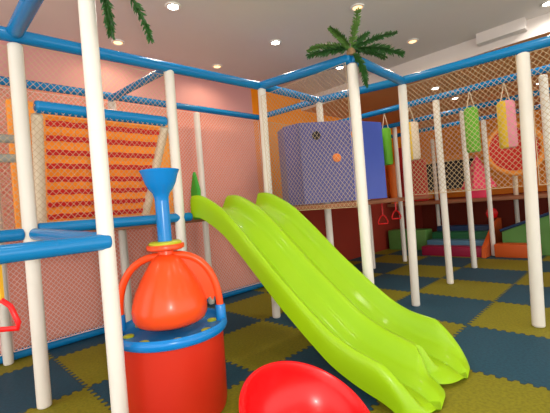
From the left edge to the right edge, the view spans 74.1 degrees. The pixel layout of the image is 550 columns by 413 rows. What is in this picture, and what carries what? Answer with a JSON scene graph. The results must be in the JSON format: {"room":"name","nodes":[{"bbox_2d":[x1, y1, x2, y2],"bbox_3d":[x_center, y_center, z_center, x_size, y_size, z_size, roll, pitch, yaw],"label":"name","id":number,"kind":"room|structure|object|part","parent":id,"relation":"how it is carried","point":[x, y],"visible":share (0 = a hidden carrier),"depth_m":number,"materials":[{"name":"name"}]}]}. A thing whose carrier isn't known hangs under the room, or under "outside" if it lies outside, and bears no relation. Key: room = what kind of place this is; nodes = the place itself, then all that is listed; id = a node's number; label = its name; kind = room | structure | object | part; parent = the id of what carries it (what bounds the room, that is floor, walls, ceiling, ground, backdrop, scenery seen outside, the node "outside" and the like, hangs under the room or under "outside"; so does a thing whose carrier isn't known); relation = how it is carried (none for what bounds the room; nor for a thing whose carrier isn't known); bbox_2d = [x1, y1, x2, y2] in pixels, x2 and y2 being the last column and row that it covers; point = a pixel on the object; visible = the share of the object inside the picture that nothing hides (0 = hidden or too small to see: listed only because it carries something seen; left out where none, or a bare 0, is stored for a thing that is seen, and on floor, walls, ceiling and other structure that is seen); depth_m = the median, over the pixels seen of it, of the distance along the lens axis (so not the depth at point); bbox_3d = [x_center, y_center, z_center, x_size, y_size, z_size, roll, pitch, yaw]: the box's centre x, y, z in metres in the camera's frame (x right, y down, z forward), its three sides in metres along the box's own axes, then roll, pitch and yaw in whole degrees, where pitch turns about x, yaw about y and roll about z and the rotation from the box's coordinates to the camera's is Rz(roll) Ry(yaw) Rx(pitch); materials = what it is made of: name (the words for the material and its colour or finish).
{"room":"indoor playground","nodes":[
{"label":"indoor playground","id":0,"kind":"room"},
{"bbox_2d":[0,40,422,353],"bbox_3d":[-0.575,-0.366,6.272,0.100,3.650,14.400,-5,0,45],"label":"wall","id":1,"kind":"structure","parent":0,"point":[188,90],"depth_m":5.57,"materials":[{"name":"paint"}]},
{"bbox_2d":[300,12,549,110],"bbox_3d":[3.867,-2.334,4.104,9.450,0.235,0.020,-5,0,45],"label":"trim","id":2,"kind":"structure","parent":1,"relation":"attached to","point":[539,25],"depth_m":5.32,"materials":[{"name":"beige paint"}]},
{"bbox_2d":[0,248,549,412],"bbox_3d":[2.937,1.162,2.901,9.450,0.050,14.200,-5,0,45],"label":"floor","id":3,"kind":"structure","parent":0,"point":[486,309],"depth_m":3.53,"materials":[{"name":"plastic"}]},
{"bbox_2d":[0,197,13,365],"bbox_3d":[-2.794,0.170,3.663,0.090,2.850,0.090,-5,0,45],"label":"post","id":4,"kind":"object","parent":3,"relation":"on","point":[5,320],"visible":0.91,"depth_m":3.64,"materials":[{"name":"white plastic"}]},
{"bbox_2d":[0,76,258,119],"bbox_3d":[-2.321,-1.345,4.254,0.090,0.140,5.801,-5,0,45],"label":"tube","id":5,"kind":"object","parent":4,"relation":"attached to","point":[181,106],"visible":0.74,"depth_m":4.78,"materials":[{"name":"blue plastic"}]},
{"bbox_2d":[0,87,125,351],"bbox_3d":[-2.360,0.094,4.102,0.014,2.719,1.149,-5,0,45],"label":"safety net","id":6,"kind":"object","parent":5,"relation":"hanging from","point":[9,292],"visible":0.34,"depth_m":4.00,"materials":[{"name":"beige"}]},
{"bbox_2d":[116,102,205,303],"bbox_3d":[-1.491,0.011,4.975,0.014,2.739,1.139,-5,0,45],"label":"safety net","id":7,"kind":"object","parent":5,"relation":"hanging from","point":[117,102],"visible":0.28,"depth_m":5.19,"materials":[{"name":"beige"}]},
{"bbox_2d":[199,112,263,293],"bbox_3d":[-0.601,-0.072,5.870,0.014,2.759,1.209,-5,0,45],"label":"safety net","id":8,"kind":"object","parent":5,"relation":"hanging from","point":[199,112],"visible":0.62,"depth_m":5.76,"materials":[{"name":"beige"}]},
{"bbox_2d":[7,42,51,409],"bbox_3d":[-1.852,0.145,2.751,0.100,2.750,0.100,-5,0,45],"label":"post","id":9,"kind":"object","parent":3,"relation":"on","point":[15,50],"visible":1,"depth_m":2.71,"materials":[{"name":"white plastic"}]},
{"bbox_2d":[0,229,24,242],"bbox_3d":[-2.312,0.246,2.285,0.090,0.095,1.240,-5,0,45],"label":"tube","id":10,"kind":"object","parent":9,"relation":"attached to","point":[11,235],"visible":1,"depth_m":2.64,"materials":[{"name":"blue plastic"}]},
{"bbox_2d":[6,0,43,38],"bbox_3d":[-1.143,-1.355,1.921,2.341,0.140,0.110,-5,0,45],"label":"tube","id":11,"kind":"object","parent":9,"relation":"attached to","point":[25,11],"visible":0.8,"depth_m":2.46,"materials":[{"name":"blue plastic"}]},
{"bbox_2d":[29,228,96,240],"bbox_3d":[-1.425,0.202,2.451,0.952,0.138,0.090,-5,0,37],"label":"tube","id":12,"kind":"object","parent":9,"relation":"attached to","point":[39,234],"visible":0.61,"depth_m":2.46,"materials":[{"name":"blue plastic"}]},
{"bbox_2d":[38,212,192,230],"bbox_3d":[-1.339,0.138,3.264,0.090,0.100,1.350,-5,0,45],"label":"tube","id":13,"kind":"object","parent":9,"relation":"attached to","point":[77,225],"visible":0.61,"depth_m":3.17,"materials":[{"name":"blue plastic"}]},
{"bbox_2d":[78,0,128,412],"bbox_3d":[-1.004,0.043,2.139,0.094,2.820,0.094,-5,0,45],"label":"post","id":14,"kind":"object","parent":3,"relation":"on","point":[86,9],"visible":1,"depth_m":2.10,"materials":[{"name":"white plastic"}]},
{"bbox_2d":[0,234,111,263],"bbox_3d":[-1.255,0.227,1.849,0.094,0.094,0.815,-5,0,45],"label":"tube","id":15,"kind":"object","parent":14,"relation":"attached to","point":[25,251],"visible":0.94,"depth_m":1.90,"materials":[{"name":"blue plastic"}]},
{"bbox_2d":[0,264,20,331],"bbox_3d":[-1.317,0.441,1.748,0.176,0.322,0.025,-5,0,0],"label":"ring","id":16,"kind":"object","parent":15,"relation":"hanging from","point":[10,306],"visible":1,"depth_m":1.74,"materials":[{"name":"red plastic"}]},
{"bbox_2d":[100,0,154,43],"bbox_3d":[-1.127,-1.317,2.216,0.763,0.828,0.392,-5,0,-8],"label":"leaves","id":17,"kind":"object","parent":14,"relation":"attached to","point":[107,5],"depth_m":2.10,"materials":[{"name":"green plant"}]},
{"bbox_2d":[108,101,131,321],"bbox_3d":[-1.920,0.097,4.540,0.090,2.850,0.090,-5,0,45],"label":"post","id":18,"kind":"object","parent":3,"relation":"on","point":[122,233],"visible":0.47,"depth_m":4.50,"materials":[{"name":"white plastic"}]},
{"bbox_2d":[0,282,263,363],"bbox_3d":[-2.148,1.491,4.317,0.100,0.100,5.800,-5,0,45],"label":"tube","id":19,"kind":"object","parent":3,"relation":"on","point":[65,341],"visible":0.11,"depth_m":4.17,"materials":[{"name":"blue plastic"}]},
{"bbox_2d":[119,168,226,412],"bbox_3d":[-0.745,0.585,2.562,0.772,1.688,0.772,-5,0,45],"label":"toy","id":20,"kind":"object","parent":3,"relation":"on","point":[174,350],"visible":0.95,"depth_m":2.37,"materials":[{"name":"red"}]},
{"bbox_2d":[121,314,125,331],"bbox_3d":[-1.071,0.805,2.521,0.072,0.110,0.072,-5,0,45],"label":"socket","id":21,"kind":"object","parent":20,"relation":"attached to","point":[123,318],"depth_m":2.51,"materials":[{"name":"blue plastic"}]},
{"bbox_3d":[-0.955,0.577,2.537,0.321,0.486,0.052,-5,0,-7],"label":"arm","id":22,"kind":"part","parent":20,"relation":"part of","materials":[{"name":"orange plastic"}]},
{"bbox_3d":[-0.541,0.501,2.587,0.258,0.347,0.016,-5,0,-7],"label":"web panel","id":23,"kind":"part","parent":20,"relation":"part of","materials":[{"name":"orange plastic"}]},
{"bbox_3d":[-0.540,0.544,2.587,0.321,0.486,0.052,-5,0,-7],"label":"arm","id":24,"kind":"part","parent":20,"relation":"part of","materials":[{"name":"orange plastic"}]},
{"bbox_2d":[215,303,225,320],"bbox_3d":[-0.388,0.750,2.604,0.072,0.110,0.072,-5,0,45],"label":"socket","id":25,"kind":"object","parent":20,"relation":"attached to","point":[220,309],"depth_m":2.57,"materials":[{"name":"blue plastic"}]},
{"bbox_2d":[164,70,186,250],"bbox_3d":[-0.960,0.036,3.650,0.100,2.820,0.120,-5,0,45],"label":"post","id":26,"kind":"object","parent":3,"relation":"on","point":[169,82],"visible":0.49,"depth_m":3.61,"materials":[{"name":"white plastic"}]},
{"bbox_2d":[31,113,167,223],"bbox_3d":[-1.634,-0.320,3.444,0.561,0.891,1.182,-5,0,45],"label":"wall","id":27,"kind":"structure","parent":26,"relation":"attached to","point":[54,143],"depth_m":3.37,"materials":[{"name":"orange fabric"}]},
{"bbox_2d":[0,134,14,142],"bbox_3d":[-2.530,-0.517,2.637,0.070,0.090,1.121,-5,0,45],"label":"tube","id":28,"kind":"object","parent":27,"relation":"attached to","point":[2,137],"visible":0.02,"depth_m":2.96,"materials":[{"name":"grey plastic"}]},
{"bbox_2d":[0,154,15,162],"bbox_3d":[-2.510,-0.358,2.644,0.070,0.090,1.141,-5,0,45],"label":"tube","id":29,"kind":"object","parent":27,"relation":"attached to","point":[8,156],"visible":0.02,"depth_m":2.95,"materials":[{"name":"grey plastic"}]},
{"bbox_3d":[-1.994,-0.290,3.083,0.084,0.891,0.568,-5,0,-36],"label":"post","id":30,"kind":"part","parent":27,"relation":"part of","materials":[{"name":"beige plastic"}]},
{"bbox_3d":[-1.261,-0.351,3.818,0.563,0.890,0.084,-5,0,40],"label":"post","id":31,"kind":"part","parent":27,"relation":"part of","materials":[{"name":"beige plastic"}]},
{"bbox_2d":[33,100,167,126],"bbox_3d":[-1.483,-0.813,3.238,0.100,0.100,1.120,-5,0,45],"label":"tube","id":32,"kind":"object","parent":26,"relation":"attached to","point":[59,109],"visible":0.88,"depth_m":3.18,"materials":[{"name":"blue plastic"}]},
{"bbox_2d":[107,70,163,101],"bbox_3d":[-1.560,-1.361,4.089,1.313,0.100,0.080,-5,0,41],"label":"tube","id":33,"kind":"object","parent":26,"relation":"attached to","point":[127,89],"visible":0.71,"depth_m":4.05,"materials":[{"name":"blue plastic"}]},
{"bbox_2d":[87,219,204,231],"bbox_3d":[-1.444,0.195,4.074,1.180,0.040,2.400,-5,0,45],"label":"deck","id":34,"kind":"object","parent":26,"relation":"attached to","point":[192,220],"visible":0.03,"depth_m":3.44,"materials":[{"name":"brown wood"}]},
{"bbox_2d":[5,99,173,228],"bbox_3d":[-1.889,-0.437,4.104,0.060,1.288,1.790,-5,0,45],"label":"board","id":35,"kind":"object","parent":34,"relation":"on","point":[16,203],"visible":0.14,"depth_m":3.67,"materials":[{"name":"orange plastic"}]},
{"bbox_2d":[194,112,214,303],"bbox_3d":[-1.054,0.025,5.410,0.090,2.850,0.090,-5,0,45],"label":"post","id":36,"kind":"object","parent":3,"relation":"on","point":[196,114],"visible":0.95,"depth_m":5.37,"materials":[{"name":"white plastic"}]},
{"bbox_2d":[258,88,280,317],"bbox_3d":[-0.073,-0.042,4.498,0.143,2.831,0.099,-5,0,-18],"label":"post","id":37,"kind":"object","parent":3,"relation":"on","point":[275,307],"visible":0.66,"depth_m":4.46,"materials":[{"name":"white plastic"}]},
{"bbox_2d":[0,26,259,89],"bbox_3d":[-1.806,-1.303,2.897,4.602,0.209,0.100,-5,0,-45],"label":"tube","id":38,"kind":"object","parent":37,"relation":"attached to","point":[29,38],"visible":0.89,"depth_m":3.32,"materials":[{"name":"blue plastic"}]},
{"bbox_2d":[0,45,21,229],"bbox_3d":[-2.304,-0.484,2.350,0.011,1.365,1.035,-5,0,45],"label":"safety net","id":39,"kind":"object","parent":38,"relation":"hanging from","point":[1,45],"visible":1,"depth_m":2.69,"materials":[{"name":"beige fabric"}]},
{"bbox_2d":[22,44,174,222],"bbox_3d":[-1.458,-0.590,3.203,0.011,1.375,1.185,-5,0,45],"label":"safety net","id":40,"kind":"object","parent":38,"relation":"hanging from","point":[22,44],"visible":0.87,"depth_m":3.04,"materials":[{"name":"beige fabric"}]},
{"bbox_2d":[266,86,318,102],"bbox_3d":[0.228,-1.532,4.952,0.100,0.110,1.201,-5,0,44],"label":"tube","id":41,"kind":"object","parent":37,"relation":"attached to","point":[279,91],"visible":0.66,"depth_m":4.90,"materials":[{"name":"blue plastic"}]},
{"bbox_2d":[260,54,351,88],"bbox_3d":[0.286,-1.480,4.058,1.316,0.197,0.100,-5,0,45],"label":"tube","id":42,"kind":"object","parent":37,"relation":"attached to","point":[307,71],"visible":0.84,"depth_m":3.95,"materials":[{"name":"blue plastic"}]},
{"bbox_2d":[261,62,356,210],"bbox_3d":[0.316,-0.670,4.003,1.224,1.425,0.011,-5,0,45],"label":"safety net","id":43,"kind":"object","parent":37,"relation":"attached to","point":[345,62],"visible":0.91,"depth_m":3.92,"materials":[{"name":"beige fabric"}]},
{"bbox_2d":[239,361,369,412],"bbox_3d":[0.181,1.110,1.837,0.663,0.466,0.744,-5,0,39],"label":"bowl","id":44,"kind":"object","parent":3,"relation":"on","point":[279,386],"visible":1,"depth_m":2.10,"materials":[{"name":"red plastic"}]},
{"bbox_2d":[316,102,333,245],"bbox_3d":[0.764,-0.122,5.383,0.100,2.850,0.100,-5,0,45],"label":"post","id":45,"kind":"object","parent":3,"relation":"on","point":[328,217],"visible":0.41,"depth_m":5.34,"materials":[{"name":"white plastic"}]},
{"bbox_2d":[259,101,315,119],"bbox_3d":[0.180,-1.555,5.846,1.302,0.129,0.090,-5,0,45],"label":"tube","id":46,"kind":"object","parent":45,"relation":"attached to","point":[287,108],"visible":0.66,"depth_m":5.75,"materials":[{"name":"blue plastic"}]},
{"bbox_2d":[294,195,432,209],"bbox_3d":[1.295,-0.051,6.451,1.650,0.060,3.350,-5,0,45],"label":"deck","id":47,"kind":"object","parent":45,"relation":"attached to","point":[387,200],"visible":0.46,"depth_m":5.43,"materials":[{"name":"brown wood"}]},
{"bbox_2d":[278,120,386,204],"bbox_3d":[0.873,-0.638,5.814,1.620,1.140,1.393,-5,0,-6],"label":"cube","id":48,"kind":"object","parent":47,"relation":"on","point":[372,131],"visible":0.65,"depth_m":5.14,"materials":[{"name":"purple plastic"}]},
{"bbox_3d":[0.141,-0.578,5.435,0.311,1.140,0.206,-5,0,45],"label":"wall panel","id":49,"kind":"part","parent":48,"relation":"part of","materials":[{"name":"purple plastic"}]},
{"bbox_3d":[0.277,-0.589,5.189,0.273,1.140,0.035,-5,0,41],"label":"wall panel","id":50,"kind":"part","parent":48,"relation":"part of","materials":[{"name":"purple plastic"}]},
{"bbox_3d":[0.729,-0.625,5.137,0.717,1.140,0.035,-5,0,-6],"label":"wall panel","id":51,"kind":"part","parent":48,"relation":"part of","materials":[{"name":"purple plastic"}]},
{"bbox_3d":[0.872,-0.687,5.124,0.120,0.120,0.020,-5,0,-6],"label":"round knob","id":52,"kind":"part","parent":48,"relation":"part of","materials":[{"name":"orange plastic"}]},
{"bbox_3d":[1.360,-0.677,5.337,0.192,1.140,0.631,-5,0,45],"label":"wall panel","id":53,"kind":"part","parent":48,"relation":"part of","materials":[{"name":"blue plastic"}]},
{"bbox_2d":[378,203,388,224],"bbox_3d":[2.083,0.133,7.060,0.215,0.432,0.031,-5,0,0],"label":"ring","id":54,"kind":"object","parent":47,"relation":"hanging from","point":[381,203],"visible":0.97,"depth_m":7.05,"materials":[{"name":"red plastic"}]},
{"bbox_2d":[391,202,401,219],"bbox_3d":[2.276,0.071,6.862,0.196,0.341,0.028,-5,0,0],"label":"ring","id":55,"kind":"object","parent":47,"relation":"hanging from","point":[395,210],"visible":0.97,"depth_m":6.85,"materials":[{"name":"red plastic"}]},
{"bbox_2d":[190,172,469,412],"bbox_3d":[0.325,0.447,3.315,2.360,1.790,1.010,-5,0,45],"label":"slide","id":56,"kind":"object","parent":3,"relation":"on","point":[399,356],"visible":1,"depth_m":3.04,"materials":[{"name":"plastic"}]},
{"bbox_2d":[347,63,373,283],"bbox_3d":[0.866,-0.056,3.604,0.114,2.710,0.104,-5,0,45],"label":"post","id":57,"kind":"object","parent":3,"relation":"on","point":[352,68],"visible":0.78,"depth_m":3.56,"materials":[{"name":"white plastic"}]},
{"bbox_2d":[306,7,404,88],"bbox_3d":[0.766,-1.541,3.647,0.950,0.823,0.406,-5,0,3],"label":"leaves","id":58,"kind":"object","parent":57,"relation":"attached to","point":[333,48],"depth_m":3.56,"materials":[{"name":"green plant"}]},
{"bbox_3d":[0.751,-1.527,3.598,0.100,0.080,0.100,-5,0,45],"label":"stem","id":59,"kind":"part","parent":58,"relation":"part of","materials":[{"name":"brown plant"}]},
{"bbox_2d":[368,199,375,268],"bbox_3d":[1.809,-0.185,7.108,0.090,2.800,0.090,-5,0,45],"label":"post","id":60,"kind":"object","parent":3,"relation":"on","point":[369,206],"visible":0.19,"depth_m":7.07,"materials":[{"name":"white plastic"}]},
{"bbox_2d":[392,127,406,261],"bbox_3d":[2.598,-0.250,7.590,0.090,2.800,0.090,-5,0,45],"label":"post","id":61,"kind":"object","parent":3,"relation":"on","point":[394,130],"visible":0.91,"depth_m":7.55,"materials":[{"name":"white plastic"}]},
{"bbox_2d":[398,84,419,306],"bbox_3d":[1.654,-0.132,4.496,0.149,2.731,0.100,-5,0,45],"label":"post","id":62,"kind":"object","parent":3,"relation":"on","point":[403,107],"visible":1,"depth_m":4.46,"materials":[{"name":"white plastic"}]},
{"bbox_2d":[319,80,398,102],"bbox_3d":[1.102,-1.558,4.928,1.306,0.197,0.100,-5,0,45],"label":"tube","id":63,"kind":"object","parent":62,"relation":"attached to","point":[385,84],"visible":0.71,"depth_m":4.79,"materials":[{"name":"blue plastic"}]},
{"bbox_2d":[351,55,404,84],"bbox_3d":[1.161,-1.501,4.033,0.100,0.100,1.191,-5,0,43],"label":"tube","id":64,"kind":"object","parent":62,"relation":"attached to","point":[374,68],"visible":0.8,"depth_m":4.01,"materials":[{"name":"blue plastic"}]},
{"bbox_2d":[403,35,549,83],"bbox_3d":[2.493,-1.557,3.521,0.100,0.218,2.653,-5,0,-44],"label":"tube","id":65,"kind":"object","parent":62,"relation":"attached to","point":[543,42],"visible":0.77,"depth_m":3.81,"materials":[{"name":"blue plastic"}]},
{"bbox_2d":[406,55,523,194],"bbox_3d":[2.034,-0.834,4.045,0.013,1.337,1.186,-5,0,-44],"label":"safety net","id":66,"kind":"object","parent":65,"relation":"hanging from","point":[515,55],"visible":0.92,"depth_m":3.98,"materials":[{"name":"beige fabric"}]},
{"bbox_2d":[529,46,549,184],"bbox_3d":[2.966,-0.887,3.098,1.266,1.297,0.012,-5,0,45],"label":"safety net","id":67,"kind":"object","parent":65,"relation":"hanging from","point":[549,46],"visible":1,"depth_m":3.50,"materials":[{"name":"beige fabric"}]},
{"bbox_2d":[388,228,432,249],"bbox_3d":[3.447,0.832,9.278,0.990,0.500,0.420,-5,0,45],"label":"block","id":68,"kind":"object","parent":3,"relation":"on","point":[422,235],"visible":0.74,"depth_m":9.13,"materials":[{"name":"plastic"}]},
{"bbox_2d":[430,139,440,225],"bbox_3d":[4.143,-0.353,9.351,0.090,2.750,0.090,-5,0,45],"label":"post","id":69,"kind":"object","parent":3,"relation":"on","point":[431,141],"visible":0.6,"depth_m":9.31,"materials":[{"name":"white plastic"}]},
{"bbox_2d":[432,100,453,283],"bbox_3d":[2.516,-0.219,5.454,0.096,2.760,0.096,-5,0,45],"label":"post","id":70,"kind":"object","parent":3,"relation":"on","point":[443,196],"visible":0.89,"depth_m":5.42,"materials":[{"name":"white plastic"}]},
{"bbox_2d":[337,64,549,120],"bbox_3d":[2.494,-1.631,5.331,5.200,0.110,0.090,-5,0,45],"label":"tube","id":71,"kind":"object","parent":70,"relation":"attached to","point":[395,107],"visible":0.55,"depth_m":5.22,"materials":[{"name":"blue plastic"}]},
{"bbox_2d":[268,122,335,205],"bbox_3d":[0.722,-0.774,7.174,0.014,1.559,2.459,-5,0,45],"label":"safety net","id":72,"kind":"object","parent":71,"relation":"hanging from","point":[270,122],"visible":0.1,"depth_m":6.47,"materials":[{"name":"beige fabric"}]},
{"bbox_2d":[382,114,392,164],"bbox_3d":[1.840,-1.119,6.025,0.164,0.861,0.164,-5,0,45],"label":"hanging bag","id":73,"kind":"object","parent":71,"relation":"hanging from","point":[386,132],"visible":0.8,"depth_m":5.95,"materials":[{"name":"green"}]},
{"bbox_2d":[408,107,420,160],"bbox_3d":[2.142,-1.153,5.721,0.220,0.841,0.220,-5,0,45],"label":"hanging bag","id":74,"kind":"object","parent":71,"relation":"hanging from","point":[414,122],"visible":0.51,"depth_m":5.62,"materials":[{"name":"yellow"}]},
{"bbox_2d":[463,92,480,152],"bbox_3d":[2.756,-1.191,5.106,0.184,0.861,0.184,-5,0,45],"label":"hanging bag","id":75,"kind":"object","parent":71,"relation":"hanging from","point":[477,133],"visible":0.69,"depth_m":5.03,"materials":[{"name":"green"}]},
{"bbox_2d":[496,83,517,148],"bbox_3d":[3.053,-1.210,4.809,0.210,0.871,0.210,-5,0,45],"label":"hanging bag","id":76,"kind":"object","parent":71,"relation":"hanging from","point":[504,104],"visible":0.78,"depth_m":4.73,"materials":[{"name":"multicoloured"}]},
{"bbox_2d":[422,224,488,257],"bbox_3d":[4.157,0.747,8.204,1.220,0.560,1.270,-5,0,45],"label":"steps","id":77,"kind":"structure","parent":3,"relation":"on","point":[459,234],"depth_m":8.05,"materials":[{"name":"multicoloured plastic"}]},
{"bbox_2d":[459,111,476,267],"bbox_3d":[3.403,-0.302,6.416,0.090,2.780,0.090,-5,0,45],"label":"post","id":78,"kind":"object","parent":3,"relation":"on","point":[468,193],"visible":0.87,"depth_m":6.38,"materials":[{"name":"white plastic"}]},
{"bbox_2d":[383,87,549,127],"bbox_3d":[3.431,-1.709,6.272,5.200,0.110,0.090,-5,0,45],"label":"tube","id":79,"kind":"object","parent":78,"relation":"attached to","point":[397,124],"visible":0.53,"depth_m":6.43,"materials":[{"name":"blue plastic"}]},
{"bbox_2d":[481,120,495,255],"bbox_3d":[4.353,-0.391,7.427,0.090,2.800,0.090,-5,0,45],"label":"post","id":80,"kind":"object","parent":3,"relation":"on","point":[488,191],"visible":0.82,"depth_m":7.39,"materials":[{"name":"white plastic"}]},
{"bbox_2d":[391,104,540,137],"bbox_3d":[4.394,-1.809,7.241,5.200,0.110,0.090,-5,0,45],"label":"tube","id":81,"kind":"object","parent":80,"relation":"attached to","point":[490,116],"visible":0.42,"depth_m":7.77,"materials":[{"name":"blue plastic"}]},
{"bbox_2d":[482,218,502,257],"bbox_3d":[4.606,0.640,7.734,0.080,0.698,1.350,-5,0,45],"label":"wedge","id":82,"kind":"object","parent":3,"relation":"on","point":[486,247],"visible":0.65,"depth_m":7.75,"materials":[{"name":"orange plastic"}]},
{"bbox_2d":[514,199,519,223],"bbox_3d":[5.507,0.371,8.264,0.090,1.090,0.090,-5,0,45],"label":"post","id":83,"kind":"object","parent":3,"relation":"on","point":[516,203],"visible":0.38,"depth_m":8.23,"materials":[{"name":"white plastic"}]},
{"bbox_2d":[387,192,547,206],"bbox_3d":[5.818,-0.251,8.326,5.900,0.080,2.200,-5,0,45],"label":"platform","id":84,"kind":"object","parent":83,"relation":"on","point":[540,194],"visible":0.72,"depth_m":8.33,"materials":[{"name":"brown wood"}]},
{"bbox_2d":[388,163,397,203],"bbox_3d":[3.129,-0.598,9.562,0.240,1.040,0.240,-5,0,45],"label":"column","id":85,"kind":"structure","parent":84,"relation":"on","point":[391,168],"depth_m":9.46,"materials":[{"name":"orange plastic"}]},
{"bbox_2d":[398,148,404,201],"bbox_3d":[3.429,-0.843,9.738,0.200,1.440,0.200,-5,0,45],"label":"column","id":86,"kind":"structure","parent":84,"relation":"on","point":[399,149],"depth_m":9.66,"materials":[{"name":"red"}]},
{"bbox_2d":[411,159,428,200],"bbox_3d":[3.656,-0.665,9.244,0.360,1.050,0.200,-5,0,45],"label":"block","id":87,"kind":"object","parent":84,"relation":"on","point":[419,188],"visible":0.56,"depth_m":9.14,"materials":[{"name":"red"}]},
{"bbox_2d":[462,155,496,197],"bbox_3d":[4.661,-0.699,8.382,0.556,1.000,0.556,-5,0,-4],"label":"hut","id":88,"kind":"object","parent":84,"relation":"on","point":[476,193],"visible":0.55,"depth_m":8.22,"materials":[{"name":"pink plastic"}]},
{"bbox_2d":[487,122,544,194],"bbox_3d":[5.313,-1.058,8.115,1.200,1.624,0.418,-5,0,20],"label":"round dish","id":89,"kind":"object","parent":84,"relation":"on","point":[515,189],"visible":0.42,"depth_m":8.13,"materials":[{"name":"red plastic"}]},
{"bbox_3d":[5.290,-1.270,8.098,1.000,0.999,0.258,-5,0,21],"label":"dish","id":90,"kind":"part","parent":89,"relation":"part of","materials":[{"name":"red plastic"}]},
{"bbox_2d":[494,243,541,257],"bbox_3d":[4.727,0.853,7.101,0.730,0.260,0.300,-5,0,45],"label":"block","id":91,"kind":"object","parent":3,"relation":"on","point":[506,250],"visible":0.58,"depth_m":7.05,"materials":[{"name":"orange plastic"}]},
{"bbox_2d":[502,215,549,255],"bbox_3d":[5.371,0.488,7.447,1.070,0.878,0.900,-5,0,45],"label":"ramp","id":92,"kind":"object","parent":3,"relation":"on","point":[517,234],"visible":0.33,"depth_m":7.21,"materials":[{"name":"plastic"}]},
{"bbox_2d":[499,212,548,231],"bbox_3d":[5.018,0.248,7.093,1.162,0.496,0.060,-5,0,45],"label":"rail","id":93,"kind":"object","parent":92,"relation":"attached to","point":[547,213],"visible":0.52,"depth_m":7.25,"materials":[{"name":"blue plastic"}]},
{"bbox_2d":[516,52,545,327],"bbox_3d":[2.496,-0.168,3.555,0.215,2.673,0.112,-5,0,-28],"label":"post","id":94,"kind":"object","parent":3,"relation":"on","point":[522,59],"visible":1,"depth_m":3.52,"materials":[{"name":"white plastic"}]},
{"bbox_2d":[538,74,549,218],"bbox_3d":[3.427,-0.270,4.514,0.096,2.720,0.096,-5,0,45],"label":"post","id":95,"kind":"object","parent":3,"relation":"on","point":[544,79],"visible":0.85,"depth_m":4.49,"materials":[{"name":"white plastic"}]},
{"bbox_2d":[0,0,549,94],"bbox_3d":[0.754,-2.244,0.991,9.450,0.100,8.820,-5,0,45],"label":"ceiling","id":96,"kind":"structure","parent":0,"point":[236,35],"depth_m":4.39,"materials":[{"name":"paint"}]},
{"bbox_2d":[111,39,124,45],"bbox_3d":[-1.897,-1.979,4.402,0.160,0.014,0.160,-5,0,45],"label":"recessed light","id":97,"kind":"object","parent":96,"relation":"in","point":[117,42],"visible":0.99,"depth_m":4.39,"materials":[{"name":"white"}]},
{"bbox_2d":[165,2,180,10],"bbox_3d":[-1.044,-2.047,3.730,0.160,0.014,0.160,-5,0,45],"label":"recessed light","id":98,"kind":"object","parent":96,"relation":"in","point":[172,6],"visible":1,"depth_m":3.72,"materials":[{"name":"white"}]},
{"bbox_3d":[-1.044,-2.047,3.730,0.098,0.011,0.098,-5,0,45],"label":"lamp glass","id":99,"kind":"part","parent":98,"relation":"part of","materials":[{"name":"white glass"}]},
{"bbox_2d":[212,64,221,68],"bbox_3d":[-0.854,-2.066,5.378,0.160,0.014,0.160,-5,0,45],"label":"recessed light","id":100,"kind":"object","parent":96,"relation":"in","point":[215,66],"visible":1,"depth_m":5.37,"materials":[{"name":"white"}]},
{"bbox_2d":[269,39,280,45],"bbox_3d":[0.006,-2.134,4.742,0.160,0.014,0.160,-5,0,45],"label":"recessed light","id":101,"kind":"object","parent":96,"relation":"in","point":[274,42],"visible":1,"depth_m":4.73,"materials":[{"name":"white"}]},
{"bbox_2d":[350,3,364,11],"bbox_3d":[0.915,-2.206,4.042,0.160,0.014,0.160,-5,0,45],"label":"recessed light","id":102,"kind":"object","parent":96,"relation":"in","point":[360,5],"visible":0.85,"depth_m":4.01,"materials":[{"name":"white"}]},
{"bbox_2d":[406,38,418,43],"bbox_3d":[1.909,-2.289,5.054,0.160,0.014,0.160,-5,0,45],"label":"recessed light","id":103,"kind":"object","parent":96,"relation":"in","point":[415,40],"visible":1,"depth_m":5.04,"materials":[{"name":"white"}]},
{"bbox_2d":[476,17,526,46],"bbox_3d":[3.006,-2.314,4.849,0.560,0.140,0.140,-5,0,45],"label":"air conditioner","id":104,"kind":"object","parent":96,"relation":"attached to","point":[518,26],"depth_m":4.80,"materials":[{"name":"paint"}]},
{"bbox_2d":[540,0,549,6],"bbox_3d":[3.220,-2.393,4.290,0.160,0.014,0.160,-5,0,45],"label":"recessed light","id":105,"kind":"object","parent":96,"relation":"in","point":[546,3],"visible":1,"depth_m":4.30,"materials":[{"name":"white"}]},
{"bbox_2d":[303,32,549,129],"bbox_3d":[5.765,-2.545,6.013,9.450,0.330,5.380,-5,0,45],"label":"ceiling","id":106,"kind":"structure","parent":0,"point":[375,100],"depth_m":7.05,"materials":[{"name":"paint"}]},
{"bbox_2d":[419,109,548,231],"bbox_3d":[7.829,-1.050,7.955,9.450,3.650,0.100,-5,0,45],"label":"wall","id":107,"kind":"structure","parent":0,"point":[457,212],"depth_m":10.11,"materials":[{"name":"paint"}]},
{"bbox_2d":[426,158,473,190],"bbox_3d":[5.115,-0.911,10.542,1.450,0.800,0.080,-5,0,45],"label":"window","id":108,"kind":"structure","parent":107,"relation":"in","point":[449,166],"depth_m":10.51,"materials":[{"name":"black"}]},
{"bbox_2d":[426,150,482,163],"bbox_3d":[5.220,-1.415,10.367,2.100,0.150,0.120,-5,0,45],"label":"trim","id":109,"kind":"structure","parent":107,"relation":"attached to","point":[481,152],"depth_m":10.36,"materials":[{"name":"orange plastic"}]},
{"bbox_2d":[486,208,497,217],"bbox_3d":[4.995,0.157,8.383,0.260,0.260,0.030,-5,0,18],"label":"ball","id":110,"kind":"object","parent":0,"point":[495,212],"visible":0.45,"depth_m":8.36,"materials":[{"name":"red plastic"}]}
]}

